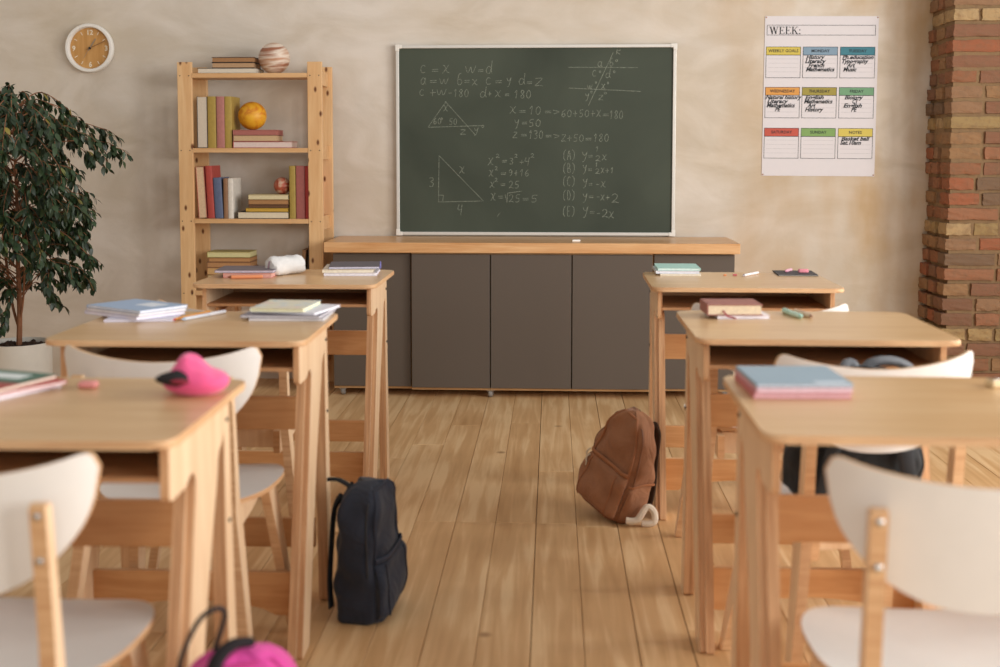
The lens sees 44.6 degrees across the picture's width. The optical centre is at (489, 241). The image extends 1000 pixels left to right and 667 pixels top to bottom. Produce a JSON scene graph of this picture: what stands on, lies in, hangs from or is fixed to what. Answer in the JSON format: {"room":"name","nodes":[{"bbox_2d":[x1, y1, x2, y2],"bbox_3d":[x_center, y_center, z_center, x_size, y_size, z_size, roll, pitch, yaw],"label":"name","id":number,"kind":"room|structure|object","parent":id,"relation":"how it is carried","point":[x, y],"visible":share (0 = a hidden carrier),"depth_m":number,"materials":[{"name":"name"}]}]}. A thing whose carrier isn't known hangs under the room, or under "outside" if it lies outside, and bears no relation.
{"room":"classroom","nodes":[
{"label":"classroom","id":0,"kind":"room"},
{"bbox_2d":[0,0,932,378],"bbox_3d":[-0.547,-0.837,6.342,5.650,3.100,0.200,0,4,3],"label":"wall","id":1,"kind":"structure","parent":0,"point":[862,235],"depth_m":6.23,"materials":[{"name":"paint"}]},
{"bbox_2d":[65,23,113,72],"bbox_3d":[-2.062,-0.999,6.287,0.250,0.250,0.036,0,4,3],"label":"wall clock","id":2,"kind":"object","parent":1,"relation":"attached to","point":[89,47],"visible":1,"depth_m":6.29,"materials":[{"name":"brown wood"}]},
{"bbox_2d":[395,43,676,235],"bbox_3d":[0.229,-0.516,6.203,1.424,0.971,0.029,0,4,3],"label":"chalkboard","id":3,"kind":"object","parent":1,"relation":"attached to","point":[561,139],"visible":1,"depth_m":6.20,"materials":[{"name":"green stone"}]},
{"bbox_2d":[761,16,878,175],"bbox_3d":[1.658,-0.732,6.133,0.562,0.799,0.005,1,4,3],"label":"planner","id":4,"kind":"object","parent":1,"relation":"attached to","point":[820,87],"visible":1,"depth_m":6.13,"materials":[{"name":"paper"}]},
{"bbox_2d":[0,376,999,666],"bbox_3d":[0.054,1.063,2.115,7.100,0.060,8.460,0,4,3],"label":"floor","id":5,"kind":"structure","parent":0,"point":[465,465],"depth_m":3.60,"materials":[{"name":"brown wood"}]},
{"bbox_2d":[0,82,132,373],"bbox_3d":[-2.086,0.049,5.340,0.974,1.483,1.055,-3,5,-37],"label":"fig tree","id":6,"kind":"object","parent":5,"relation":"on","point":[18,353],"visible":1,"depth_m":5.22,"materials":[{"name":"green plant"}]},
{"bbox_2d":[0,452,154,666],"bbox_3d":[-0.753,0.664,1.879,0.443,0.771,0.494,0,4,3],"label":"chair","id":7,"kind":"object","parent":5,"relation":"on","point":[44,508],"visible":1,"depth_m":1.69,"materials":[{"name":"white plastic"}]},
{"bbox_2d":[0,377,244,666],"bbox_3d":[-0.762,0.654,2.086,0.600,0.760,0.500,0,4,2],"label":"school desk","id":8,"kind":"object","parent":5,"relation":"on","point":[138,430],"visible":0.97,"depth_m":2.02,"materials":[{"name":"brown wood"}]},
{"bbox_2d":[0,385,61,399],"bbox_3d":[-0.906,0.262,2.180,0.190,0.007,0.190,2,5,27],"label":"notebook","id":9,"kind":"object","parent":8,"relation":"on","point":[42,389],"visible":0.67,"depth_m":2.15,"materials":[{"name":"white paper"}]},
{"bbox_2d":[0,378,67,396],"bbox_3d":[-0.885,0.254,2.188,0.186,0.006,0.165,3,5,33],"label":"notebook","id":10,"kind":"object","parent":9,"relation":"on","point":[55,382],"visible":0.36,"depth_m":2.16,"materials":[{"name":"pink paper"}]},
{"bbox_2d":[0,370,57,392],"bbox_3d":[-0.911,0.249,2.164,0.190,0.008,0.200,2,5,21],"label":"notebook","id":11,"kind":"object","parent":10,"relation":"on","point":[9,379],"visible":1,"depth_m":2.18,"materials":[{"name":"paper"}]},
{"bbox_2d":[0,450,159,482],"bbox_3d":[-0.762,0.352,2.040,0.527,0.009,0.332,0,4,2],"label":"storage shelf","id":12,"kind":"object","parent":8,"relation":"attached to","point":[116,466],"depth_m":1.96,"materials":[{"name":"brown wood"}]},
{"bbox_2d":[78,380,98,387],"bbox_3d":[-0.727,0.258,2.208,0.034,0.012,0.024,0,4,3],"label":"eraser","id":13,"kind":"object","parent":8,"relation":"on","point":[85,383],"visible":1,"depth_m":2.20,"materials":[{"name":"pink rubber"}]},
{"bbox_2d":[155,353,229,395],"bbox_3d":[-0.520,0.232,2.146,0.120,0.072,0.107,1,4,9],"label":"pouch","id":14,"kind":"object","parent":8,"relation":"on","point":[190,375],"visible":1,"depth_m":2.12,"materials":[{"name":"pink fabric"}]},
{"bbox_2d":[64,344,289,636],"bbox_3d":[-0.696,0.596,2.794,0.443,0.771,0.494,0,4,4],"label":"chair","id":15,"kind":"object","parent":5,"relation":"on","point":[249,482],"visible":0.41,"depth_m":2.60,"materials":[{"name":"white plastic"}]},
{"bbox_2d":[45,312,337,660],"bbox_3d":[-0.709,0.584,3.032,0.600,0.760,0.500,0,4,2],"label":"school desk","id":16,"kind":"object","parent":5,"relation":"on","point":[299,348],"visible":0.58,"depth_m":2.94,"materials":[{"name":"brown wood"}]},
{"bbox_2d":[104,314,181,321],"bbox_3d":[-0.887,0.192,3.128,0.170,0.006,0.140,0,4,-5],"label":"notebook","id":17,"kind":"object","parent":16,"relation":"on","point":[166,318],"visible":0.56,"depth_m":3.06,"materials":[{"name":"white paper"}]},
{"bbox_2d":[85,310,185,319],"bbox_3d":[-0.920,0.182,3.164,0.216,0.008,0.155,3,5,37],"label":"notebook","id":18,"kind":"object","parent":17,"relation":"on","point":[86,311],"visible":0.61,"depth_m":3.10,"materials":[{"name":"paper"}]},
{"bbox_2d":[85,307,186,316],"bbox_3d":[-0.918,0.174,3.166,0.216,0.007,0.155,3,5,36],"label":"notebook","id":19,"kind":"object","parent":18,"relation":"on","point":[87,308],"visible":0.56,"depth_m":3.10,"materials":[{"name":"white paper"}]},
{"bbox_2d":[87,299,186,313],"bbox_3d":[-0.915,0.166,3.170,0.216,0.007,0.155,3,5,36],"label":"notebook","id":20,"kind":"object","parent":19,"relation":"on","point":[139,306],"visible":1,"depth_m":3.15,"materials":[{"name":"white paper"}]},
{"bbox_2d":[172,310,210,319],"bbox_3d":[-0.770,0.190,3.149,0.007,0.006,0.172,2,5,20],"label":"pencil","id":21,"kind":"object","parent":16,"relation":"on","point":[208,311],"visible":0.89,"depth_m":3.15,"materials":[{"name":"orange wood"}]},
{"bbox_2d":[96,347,292,371],"bbox_3d":[-0.710,0.282,2.986,0.527,0.009,0.332,0,4,2],"label":"storage shelf","id":22,"kind":"object","parent":16,"relation":"attached to","point":[273,359],"depth_m":3.01,"materials":[{"name":"brown wood"}]},
{"bbox_2d":[181,310,225,320],"bbox_3d":[-0.737,0.189,3.145,0.010,0.010,0.175,2,5,26],"label":"ballpoint pen","id":23,"kind":"object","parent":16,"relation":"on","point":[220,311],"visible":1,"depth_m":3.14,"materials":[{"name":"white plastic"}]},
{"bbox_2d":[249,311,334,320],"bbox_3d":[-0.511,0.189,3.173,0.190,0.006,0.200,0,4,1],"label":"notebook","id":24,"kind":"object","parent":16,"relation":"on","point":[324,318],"visible":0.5,"depth_m":3.08,"materials":[{"name":"white paper"}]},
{"bbox_2d":[240,309,336,318],"bbox_3d":[-0.519,0.182,3.168,0.206,0.007,0.190,0,4,6],"label":"notebook","id":25,"kind":"object","parent":24,"relation":"on","point":[249,314],"visible":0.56,"depth_m":3.08,"materials":[{"name":"white paper"}]},
{"bbox_2d":[251,304,340,314],"bbox_3d":[-0.503,0.174,3.182,0.176,0.006,0.175,1,4,15],"label":"notebook","id":26,"kind":"object","parent":25,"relation":"on","point":[322,308],"visible":0.56,"depth_m":3.12,"materials":[{"name":"white paper"}]},
{"bbox_2d":[250,299,320,312],"bbox_3d":[-0.529,0.166,3.172,0.140,0.010,0.175,1,4,7],"label":"notebook","id":27,"kind":"object","parent":26,"relation":"on","point":[301,306],"visible":1,"depth_m":3.14,"materials":[{"name":"yellow paper"}]},
{"bbox_2d":[148,299,316,568],"bbox_3d":[-0.723,0.535,3.605,0.443,0.771,0.494,0,4,3],"label":"chair","id":28,"kind":"object","parent":5,"relation":"on","point":[280,440],"visible":0.09,"depth_m":3.40,"materials":[{"name":"white laminate"}]},
{"bbox_2d":[177,606,296,666],"bbox_3d":[-0.361,0.794,1.802,0.233,0.519,0.186,-2,5,-22],"label":"backpack","id":29,"kind":"object","parent":5,"relation":"on","point":[238,651],"visible":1,"depth_m":1.78,"materials":[{"name":"fabric"}]},
{"bbox_2d":[177,62,333,381],"bbox_3d":[-1.173,-0.084,6.169,0.734,1.625,0.221,0,4,3],"label":"bookcase","id":30,"kind":"object","parent":5,"relation":"on","point":[195,234],"visible":0.68,"depth_m":6.06,"materials":[{"name":"brown wood"}]},
{"bbox_2d":[196,166,207,217],"bbox_3d":[-1.437,-0.253,6.168,0.055,0.260,0.156,0,4,3],"label":"book","id":31,"kind":"object","parent":30,"relation":"on","point":[200,171],"visible":0.62,"depth_m":6.09,"materials":[{"name":"beige paper"}]},
{"bbox_2d":[197,97,207,147],"bbox_3d":[-1.426,-0.601,6.146,0.052,0.255,0.160,0,4,3],"label":"book","id":32,"kind":"object","parent":30,"relation":"on","point":[202,115],"visible":0.56,"depth_m":6.07,"materials":[{"name":"white paper"}]},
{"bbox_2d":[207,96,216,147],"bbox_3d":[-1.379,-0.601,6.141,0.042,0.255,0.164,0,4,3],"label":"book","id":33,"kind":"object","parent":30,"relation":"on","point":[211,100],"visible":0.65,"depth_m":6.06,"materials":[{"name":"yellow paper"}]},
{"bbox_2d":[205,165,220,217],"bbox_3d":[-1.394,-0.255,6.163,0.046,0.263,0.159,0,4,3],"label":"book","id":34,"kind":"object","parent":30,"relation":"on","point":[211,172],"visible":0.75,"depth_m":6.09,"materials":[{"name":"red paper"}]},
{"bbox_2d":[216,96,224,147],"bbox_3d":[-1.335,-0.601,6.139,0.040,0.255,0.164,0,4,3],"label":"book","id":35,"kind":"object","parent":30,"relation":"on","point":[220,109],"visible":0.57,"depth_m":6.06,"materials":[{"name":"pink paper"}]},
{"bbox_2d":[213,177,228,217],"bbox_3d":[-1.352,-0.225,6.163,0.049,0.205,0.159,0,4,3],"label":"book","id":36,"kind":"object","parent":30,"relation":"on","point":[217,182],"visible":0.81,"depth_m":6.09,"materials":[{"name":"blue paper"}]},
{"bbox_2d":[223,178,227,218],"bbox_3d":[-1.314,-0.223,6.161,0.022,0.200,0.159,0,4,3],"label":"book","id":37,"kind":"object","parent":30,"relation":"on","point":[225,180],"visible":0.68,"depth_m":6.08,"materials":[{"name":"brown paper"}]},
{"bbox_2d":[197,68,263,72],"bbox_3d":[-1.299,-0.853,6.114,0.296,0.026,0.150,0,4,3],"label":"book","id":38,"kind":"object","parent":30,"relation":"on","point":[200,70],"visible":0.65,"depth_m":6.04,"materials":[{"name":"white paper"}]},
{"bbox_2d":[212,62,260,68],"bbox_3d":[-1.270,-0.880,6.110,0.211,0.027,0.140,0,4,3],"label":"book","id":39,"kind":"object","parent":38,"relation":"on","point":[229,64],"visible":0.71,"depth_m":6.04,"materials":[{"name":"paper"}]},
{"bbox_2d":[212,57,258,63],"bbox_3d":[-1.269,-0.907,6.108,0.213,0.026,0.140,0,4,3],"label":"book","id":40,"kind":"object","parent":39,"relation":"on","point":[214,59],"visible":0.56,"depth_m":6.04,"materials":[{"name":"brown paper"}]},
{"bbox_2d":[224,96,239,147],"bbox_3d":[-1.296,-0.601,6.137,0.036,0.255,0.164,0,4,3],"label":"book","id":41,"kind":"object","parent":30,"relation":"on","point":[231,104],"visible":0.84,"depth_m":6.06,"materials":[{"name":"yellow paper"}]},
{"bbox_2d":[228,178,241,218],"bbox_3d":[-1.289,-0.223,6.160,0.027,0.200,0.159,0,4,3],"label":"book","id":42,"kind":"object","parent":30,"relation":"on","point":[234,184],"visible":0.92,"depth_m":6.10,"materials":[{"name":"white paper"}]},
{"bbox_2d":[237,210,289,218],"bbox_3d":[-1.127,-0.139,6.148,0.256,0.034,0.150,0,4,3],"label":"book","id":43,"kind":"object","parent":30,"relation":"on","point":[241,214],"visible":0.8,"depth_m":6.08,"materials":[{"name":"beige paper"}]},
{"bbox_2d":[246,208,289,211],"bbox_3d":[-1.106,-0.165,6.145,0.212,0.018,0.150,0,4,3],"label":"book","id":44,"kind":"object","parent":43,"relation":"on","point":[247,209],"visible":0.66,"depth_m":6.07,"materials":[{"name":"yellow paper"}]},
{"bbox_2d":[248,204,289,207],"bbox_3d":[-1.099,-0.183,6.143,0.200,0.017,0.150,0,4,3],"label":"book","id":45,"kind":"object","parent":44,"relation":"on","point":[249,205],"visible":0.63,"depth_m":6.07,"materials":[{"name":"brown paper"}]},
{"bbox_2d":[248,199,289,204],"bbox_3d":[-1.099,-0.204,6.141,0.200,0.024,0.150,0,4,3],"label":"book","id":46,"kind":"object","parent":45,"relation":"on","point":[250,201],"visible":0.68,"depth_m":6.07,"materials":[{"name":"brown paper"}]},
{"bbox_2d":[248,194,288,199],"bbox_3d":[-1.099,-0.229,6.140,0.200,0.024,0.150,0,4,3],"label":"book","id":47,"kind":"object","parent":46,"relation":"on","point":[250,196],"visible":0.83,"depth_m":6.07,"materials":[{"name":"beige paper"}]},
{"bbox_2d":[274,177,288,193],"bbox_3d":[-1.042,-0.282,6.120,0.085,0.085,0.085,0,4,3],"label":"ball","id":48,"kind":"object","parent":47,"relation":"on","point":[281,185],"visible":0.94,"depth_m":6.09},
{"bbox_2d":[233,141,296,147],"bbox_3d":[-1.125,-0.488,6.122,0.294,0.032,0.150,0,4,3],"label":"book","id":49,"kind":"object","parent":30,"relation":"on","point":[242,144],"visible":0.98,"depth_m":6.05,"materials":[{"name":"paper"}]},
{"bbox_2d":[233,135,282,141],"bbox_3d":[-1.162,-0.520,6.121,0.218,0.031,0.150,0,4,3],"label":"book","id":50,"kind":"object","parent":49,"relation":"on","point":[237,138],"visible":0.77,"depth_m":6.05,"materials":[{"name":"beige paper"}]},
{"bbox_2d":[233,130,283,134],"bbox_3d":[-1.161,-0.548,6.119,0.220,0.026,0.150,0,4,3],"label":"book","id":51,"kind":"object","parent":50,"relation":"on","point":[235,132],"visible":0.84,"depth_m":6.05,"materials":[{"name":"pink paper"}]},
{"bbox_2d":[238,102,266,129],"bbox_3d":[-1.191,-0.632,6.114,0.141,0.141,0.141,0,4,3],"label":"ball","id":52,"kind":"object","parent":51,"relation":"on","point":[252,115],"visible":1,"depth_m":6.06,"materials":[{"name":"orange plastic"}]},
{"bbox_2d":[258,43,289,72],"bbox_3d":[-1.077,-0.917,6.092,0.156,0.156,0.156,2,5,22],"label":"ball","id":53,"kind":"object","parent":30,"relation":"on","point":[273,57],"visible":0.91,"depth_m":6.04,"materials":[{"name":"beige plastic"}]},
{"bbox_2d":[289,166,295,218],"bbox_3d":[-0.979,-0.253,6.147,0.031,0.262,0.164,0,4,3],"label":"book","id":54,"kind":"object","parent":30,"relation":"on","point":[292,169],"visible":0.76,"depth_m":6.07,"materials":[{"name":"yellow paper"}]},
{"bbox_2d":[296,166,305,218],"bbox_3d":[-0.939,-0.253,6.145,0.044,0.262,0.164,0,4,3],"label":"book","id":55,"kind":"object","parent":30,"relation":"on","point":[300,170],"visible":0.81,"depth_m":6.06,"materials":[{"name":"paper"}]},
{"bbox_2d":[302,248,307,268],"bbox_3d":[-0.933,0.135,6.171,0.040,0.206,0.154,0,4,3],"label":"book","id":56,"kind":"object","parent":30,"relation":"on","point":[304,251],"visible":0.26,"depth_m":6.11,"materials":[{"name":"orange paper"}]},
{"bbox_2d":[305,166,308,218],"bbox_3d":[-0.902,-0.252,6.143,0.026,0.260,0.164,0,4,3],"label":"book","id":57,"kind":"object","parent":30,"relation":"on","point":[306,167],"visible":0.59,"depth_m":6.06,"materials":[{"name":"red paper"}]},
{"bbox_3d":[-1.304,0.217,6.183,0.226,0.042,0.150,0,4,3],"label":"book","id":58,"kind":"object","parent":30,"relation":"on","visible":0},
{"bbox_3d":[-1.302,0.177,6.180,0.220,0.036,0.150,0,4,3],"label":"book","id":59,"kind":"object","parent":58,"relation":"on","visible":0},
{"bbox_2d":[207,265,258,274],"bbox_3d":[-1.301,0.141,6.178,0.226,0.036,0.150,0,4,3],"label":"book","id":60,"kind":"object","parent":59,"relation":"on","point":[210,270],"visible":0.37,"depth_m":6.11,"materials":[{"name":"brown paper"}]},
{"bbox_2d":[207,260,257,267],"bbox_3d":[-1.303,0.109,6.175,0.220,0.027,0.150,0,4,3],"label":"book","id":61,"kind":"object","parent":60,"relation":"on","point":[253,263],"visible":0.71,"depth_m":6.11,"materials":[{"name":"brown paper"}]},
{"bbox_2d":[208,255,257,261],"bbox_3d":[-1.299,0.084,6.173,0.212,0.022,0.150,0,4,3],"label":"book","id":62,"kind":"object","parent":61,"relation":"on","point":[210,259],"visible":0.78,"depth_m":6.10,"materials":[{"name":"brown paper"}]},
{"bbox_2d":[207,249,256,257],"bbox_3d":[-1.303,0.058,6.172,0.218,0.028,0.150,0,4,3],"label":"book","id":63,"kind":"object","parent":62,"relation":"on","point":[224,253],"visible":1,"depth_m":6.10,"materials":[{"name":"yellow paper"}]},
{"bbox_2d":[193,269,393,482],"bbox_3d":[-0.654,0.497,4.198,0.600,0.760,0.500,0,4,3],"label":"school desk","id":64,"kind":"object","parent":5,"relation":"on","point":[219,293],"visible":0.51,"depth_m":4.11,"materials":[{"name":"brown wood"}]},
{"bbox_2d":[228,275,262,278],"bbox_3d":[-0.820,0.117,4.090,0.116,0.013,0.013,-1,4,-10],"label":"marker","id":65,"kind":"object","parent":64,"relation":"on","point":[231,276],"visible":1,"depth_m":4.08,"materials":[{"name":"orange plastic"}]},
{"bbox_2d":[223,273,276,277],"bbox_3d":[-0.817,0.107,4.192,0.166,0.016,0.150,0,4,1],"label":"notebook","id":66,"kind":"object","parent":64,"relation":"on","point":[225,275],"visible":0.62,"depth_m":4.12,"materials":[{"name":"pink paper"}]},
{"bbox_2d":[214,266,275,272],"bbox_3d":[-0.831,0.094,4.202,0.200,0.009,0.165,0,4,-1],"label":"notebook","id":67,"kind":"object","parent":66,"relation":"on","point":[225,269],"visible":0.86,"depth_m":4.14,"materials":[{"name":"paper"}]},
{"bbox_2d":[265,254,305,274],"bbox_3d":[-0.712,0.079,4.233,0.080,0.067,0.148,4,6,43],"label":"pencil case","id":68,"kind":"object","parent":64,"relation":"on","point":[287,264],"visible":0.86,"depth_m":4.20,"materials":[{"name":"white fabric"}]},
{"bbox_2d":[207,292,366,306],"bbox_3d":[-0.656,0.195,4.151,0.527,0.009,0.332,0,4,3],"label":"storage shelf","id":69,"kind":"object","parent":64,"relation":"attached to","point":[345,299],"depth_m":4.13,"materials":[{"name":"brown wood"}]},
{"bbox_2d":[324,269,379,275],"bbox_3d":[-0.481,0.104,4.285,0.180,0.009,0.200,0,4,-1],"label":"notebook","id":70,"kind":"object","parent":64,"relation":"on","point":[376,271],"visible":0.52,"depth_m":4.19,"materials":[{"name":"white paper"}]},
{"bbox_2d":[322,264,374,272],"bbox_3d":[-0.493,0.093,4.290,0.176,0.012,0.200,0,4,-3],"label":"notebook","id":71,"kind":"object","parent":70,"relation":"on","point":[325,269],"visible":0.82,"depth_m":4.19,"materials":[{"name":"beige paper"}]},
{"bbox_2d":[329,261,380,268],"bbox_3d":[-0.473,0.082,4.298,0.180,0.010,0.200,0,4,-5],"label":"notebook","id":72,"kind":"object","parent":71,"relation":"on","point":[352,264],"visible":1,"depth_m":4.24,"materials":[{"name":"paper"}]},
{"bbox_2d":[327,477,407,624],"bbox_3d":[-0.323,0.781,3.137,0.186,0.354,0.249,1,4,14],"label":"backpack","id":73,"kind":"object","parent":5,"relation":"on","point":[370,577],"visible":1,"depth_m":3.05,"materials":[{"name":"fabric"}]},
{"bbox_2d":[333,252,411,393],"bbox_3d":[-0.561,0.385,6.102,0.380,0.700,0.390,0,4,3],"label":"storage cabinet","id":74,"kind":"object","parent":5,"relation":"on","point":[349,370],"visible":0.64,"depth_m":5.91,"materials":[{"name":"laminate"}]},
{"bbox_2d":[411,253,652,396],"bbox_3d":[0.207,0.389,6.038,1.154,0.700,0.390,0,4,3],"label":"storage cabinet","id":75,"kind":"object","parent":5,"relation":"on","point":[490,322],"visible":0.94,"depth_m":5.84,"materials":[{"name":"laminate"}]},
{"bbox_2d":[324,236,739,253],"bbox_3d":[0.203,0.013,6.025,1.981,0.049,0.450,0,4,3],"label":"countertop","id":76,"kind":"structure","parent":75,"relation":"on","point":[346,244],"depth_m":5.83,"materials":[{"name":"brown wood"}]},
{"bbox_2d":[576,407,660,526],"bbox_3d":[0.417,0.715,3.947,0.199,0.366,0.294,-3,5,-33],"label":"backpack","id":77,"kind":"object","parent":5,"relation":"on","point":[617,478],"visible":1,"depth_m":3.88,"materials":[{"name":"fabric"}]},
{"bbox_2d":[653,254,734,392],"bbox_3d":[0.983,0.390,6.023,0.384,0.700,0.390,0,4,3],"label":"storage cabinet","id":78,"kind":"object","parent":5,"relation":"on","point":[675,369],"visible":0.29,"depth_m":5.83,"materials":[{"name":"laminate"}]},
{"bbox_2d":[643,272,843,519],"bbox_3d":[0.825,0.504,4.092,0.600,0.760,0.500,0,4,4],"label":"school desk","id":79,"kind":"object","parent":5,"relation":"on","point":[775,292],"visible":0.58,"depth_m":4.01,"materials":[{"name":"brown wood"}]},
{"bbox_2d":[659,273,700,275],"bbox_3d":[0.656,0.106,4.277,0.140,0.006,0.180,0,4,1],"label":"notebook","id":80,"kind":"object","parent":79,"relation":"on","point":[700,273],"visible":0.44,"depth_m":4.19,"materials":[{"name":"white paper"}]},
{"bbox_2d":[652,266,699,273],"bbox_3d":[0.652,0.097,4.281,0.150,0.010,0.185,0,4,4],"label":"notebook","id":81,"kind":"object","parent":80,"relation":"on","point":[653,267],"visible":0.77,"depth_m":4.19,"materials":[{"name":"white paper"}]},
{"bbox_2d":[654,263,700,270],"bbox_3d":[0.657,0.087,4.285,0.148,0.008,0.180,0,4,4],"label":"notebook","id":82,"kind":"object","parent":81,"relation":"on","point":[659,266],"visible":1,"depth_m":4.26,"materials":[{"name":"green paper"}]},
{"bbox_2d":[662,295,828,310],"bbox_3d":[0.823,0.203,4.045,0.527,0.009,0.332,0,4,4],"label":"storage shelf","id":83,"kind":"object","parent":79,"relation":"attached to","point":[669,302],"depth_m":4.05,"materials":[{"name":"brown wood"}]},
{"bbox_2d":[742,271,758,275],"bbox_3d":[0.897,0.110,4.202,0.009,0.009,0.126,3,5,37],"label":"ballpoint pen","id":84,"kind":"object","parent":79,"relation":"on","point":[757,272],"visible":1,"depth_m":4.19,"materials":[{"name":"white plastic"}]},
{"bbox_2d":[772,270,817,275],"bbox_3d":[1.064,0.109,4.256,0.136,0.004,0.160,0,4,6],"label":"notebook","id":85,"kind":"object","parent":79,"relation":"on","point":[778,272],"visible":1,"depth_m":4.22,"materials":[{"name":"black paper"}]},
{"bbox_2d":[798,269,808,272],"bbox_3d":[1.092,0.100,4.254,0.034,0.012,0.020,0,4,3],"label":"eraser","id":86,"kind":"object","parent":85,"relation":"on","point":[799,270],"visible":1,"depth_m":4.24,"materials":[{"name":"pink rubber"}]},
{"bbox_2d":[674,303,851,587],"bbox_3d":[0.775,0.541,3.528,0.443,0.771,0.494,0,4,2],"label":"chair","id":87,"kind":"object","parent":5,"relation":"on","point":[722,442],"visible":0.09,"depth_m":3.37,"materials":[{"name":"white laminate"}]},
{"bbox_2d":[676,310,960,654],"bbox_3d":[0.785,0.583,3.045,0.600,0.760,0.500,0,4,3],"label":"school desk","id":88,"kind":"object","parent":5,"relation":"on","point":[828,337],"visible":0.6,"depth_m":2.95,"materials":[{"name":"brown wood"}]},
{"bbox_2d":[712,311,769,318],"bbox_3d":[0.646,0.188,3.159,0.136,0.009,0.100,0,4,-2],"label":"notebook","id":89,"kind":"object","parent":88,"relation":"on","point":[764,315],"visible":0.51,"depth_m":3.11,"materials":[{"name":"white paper"}]},
{"bbox_2d":[700,299,762,318],"bbox_3d":[0.624,0.173,3.159,0.140,0.036,0.138,0,4,1],"label":"book","id":90,"kind":"object","parent":89,"relation":"on","point":[728,307],"visible":1,"depth_m":3.11,"materials":[{"name":"paper"}]},
{"bbox_2d":[782,308,802,318],"bbox_3d":[0.786,0.185,3.166,0.014,0.014,0.132,-1,4,-7],"label":"marker","id":91,"kind":"object","parent":88,"relation":"on","point":[784,310],"visible":1,"depth_m":3.16,"materials":[{"name":"green plastic"}]},
{"bbox_2d":[793,309,812,317],"bbox_3d":[0.815,0.186,3.170,0.012,0.012,0.113,-1,4,-9],"label":"marker","id":92,"kind":"object","parent":88,"relation":"on","point":[803,313],"visible":0.85,"depth_m":3.15,"materials":[{"name":"plastic"}]},
{"bbox_2d":[709,345,931,368],"bbox_3d":[0.784,0.281,2.999,0.527,0.009,0.332,0,4,3],"label":"storage shelf","id":93,"kind":"object","parent":88,"relation":"attached to","point":[721,356],"depth_m":3.00,"materials":[{"name":"brown wood"}]},
{"bbox_2d":[719,350,973,662],"bbox_3d":[0.785,0.602,2.709,0.443,0.771,0.494,-1,4,-7],"label":"chair","id":94,"kind":"object","parent":5,"relation":"on","point":[803,553],"visible":0.16,"depth_m":2.50,"materials":[{"name":"white laminate"}]},
{"bbox_2d":[781,356,924,494],"bbox_3d":[0.795,0.401,2.667,0.307,0.302,0.171,-1,4,-8],"label":"backpack","id":95,"kind":"object","parent":94,"relation":"on","point":[909,463],"visible":0.34,"depth_m":2.62,"materials":[{"name":"fabric"}]},
{"bbox_2d":[723,375,999,666],"bbox_3d":[0.728,0.653,2.100,0.600,0.760,0.500,0,4,3],"label":"school desk","id":96,"kind":"object","parent":5,"relation":"on","point":[881,410],"visible":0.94,"depth_m":2.04,"materials":[{"name":"brown wood"}]},
{"bbox_2d":[735,374,851,398],"bbox_3d":[0.542,0.259,2.195,0.170,0.010,0.180,0,4,1],"label":"notebook","id":97,"kind":"object","parent":96,"relation":"on","point":[754,395],"visible":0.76,"depth_m":2.11,"materials":[{"name":"paper"}]},
{"bbox_2d":[736,370,853,392],"bbox_3d":[0.544,0.249,2.195,0.168,0.009,0.180,0,4,0],"label":"notebook","id":98,"kind":"object","parent":97,"relation":"on","point":[757,390],"visible":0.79,"depth_m":2.11,"materials":[{"name":"paper"}]},
{"bbox_2d":[736,366,853,387],"bbox_3d":[0.544,0.241,2.194,0.168,0.006,0.180,0,4,0],"label":"notebook","id":99,"kind":"object","parent":98,"relation":"on","point":[759,376],"visible":1,"depth_m":2.17,"materials":[{"name":"blue paper"}]},
{"bbox_2d":[985,377,999,387],"bbox_3d":[0.921,0.255,2.216,0.036,0.015,0.024,-1,4,-17],"label":"pencil sharpener","id":100,"kind":"object","parent":96,"relation":"on","point":[990,382],"visible":1,"depth_m":2.21,"materials":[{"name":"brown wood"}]},
{"bbox_2d":[801,455,999,666],"bbox_3d":[0.689,0.667,1.833,0.443,0.771,0.494,0,4,4],"label":"chair","id":101,"kind":"object","parent":5,"relation":"on","point":[936,543],"visible":1,"depth_m":1.64,"materials":[{"name":"white plastic"}]},
{"bbox_2d":[918,0,999,377],"bbox_3d":[2.998,-0.819,5.905,1.697,3.151,0.408,0,4,3],"label":"brick pier","id":102,"kind":"object","parent":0,"point":[961,268],"visible":0.84,"depth_m":5.81,"materials":[{"name":"brown brick"}]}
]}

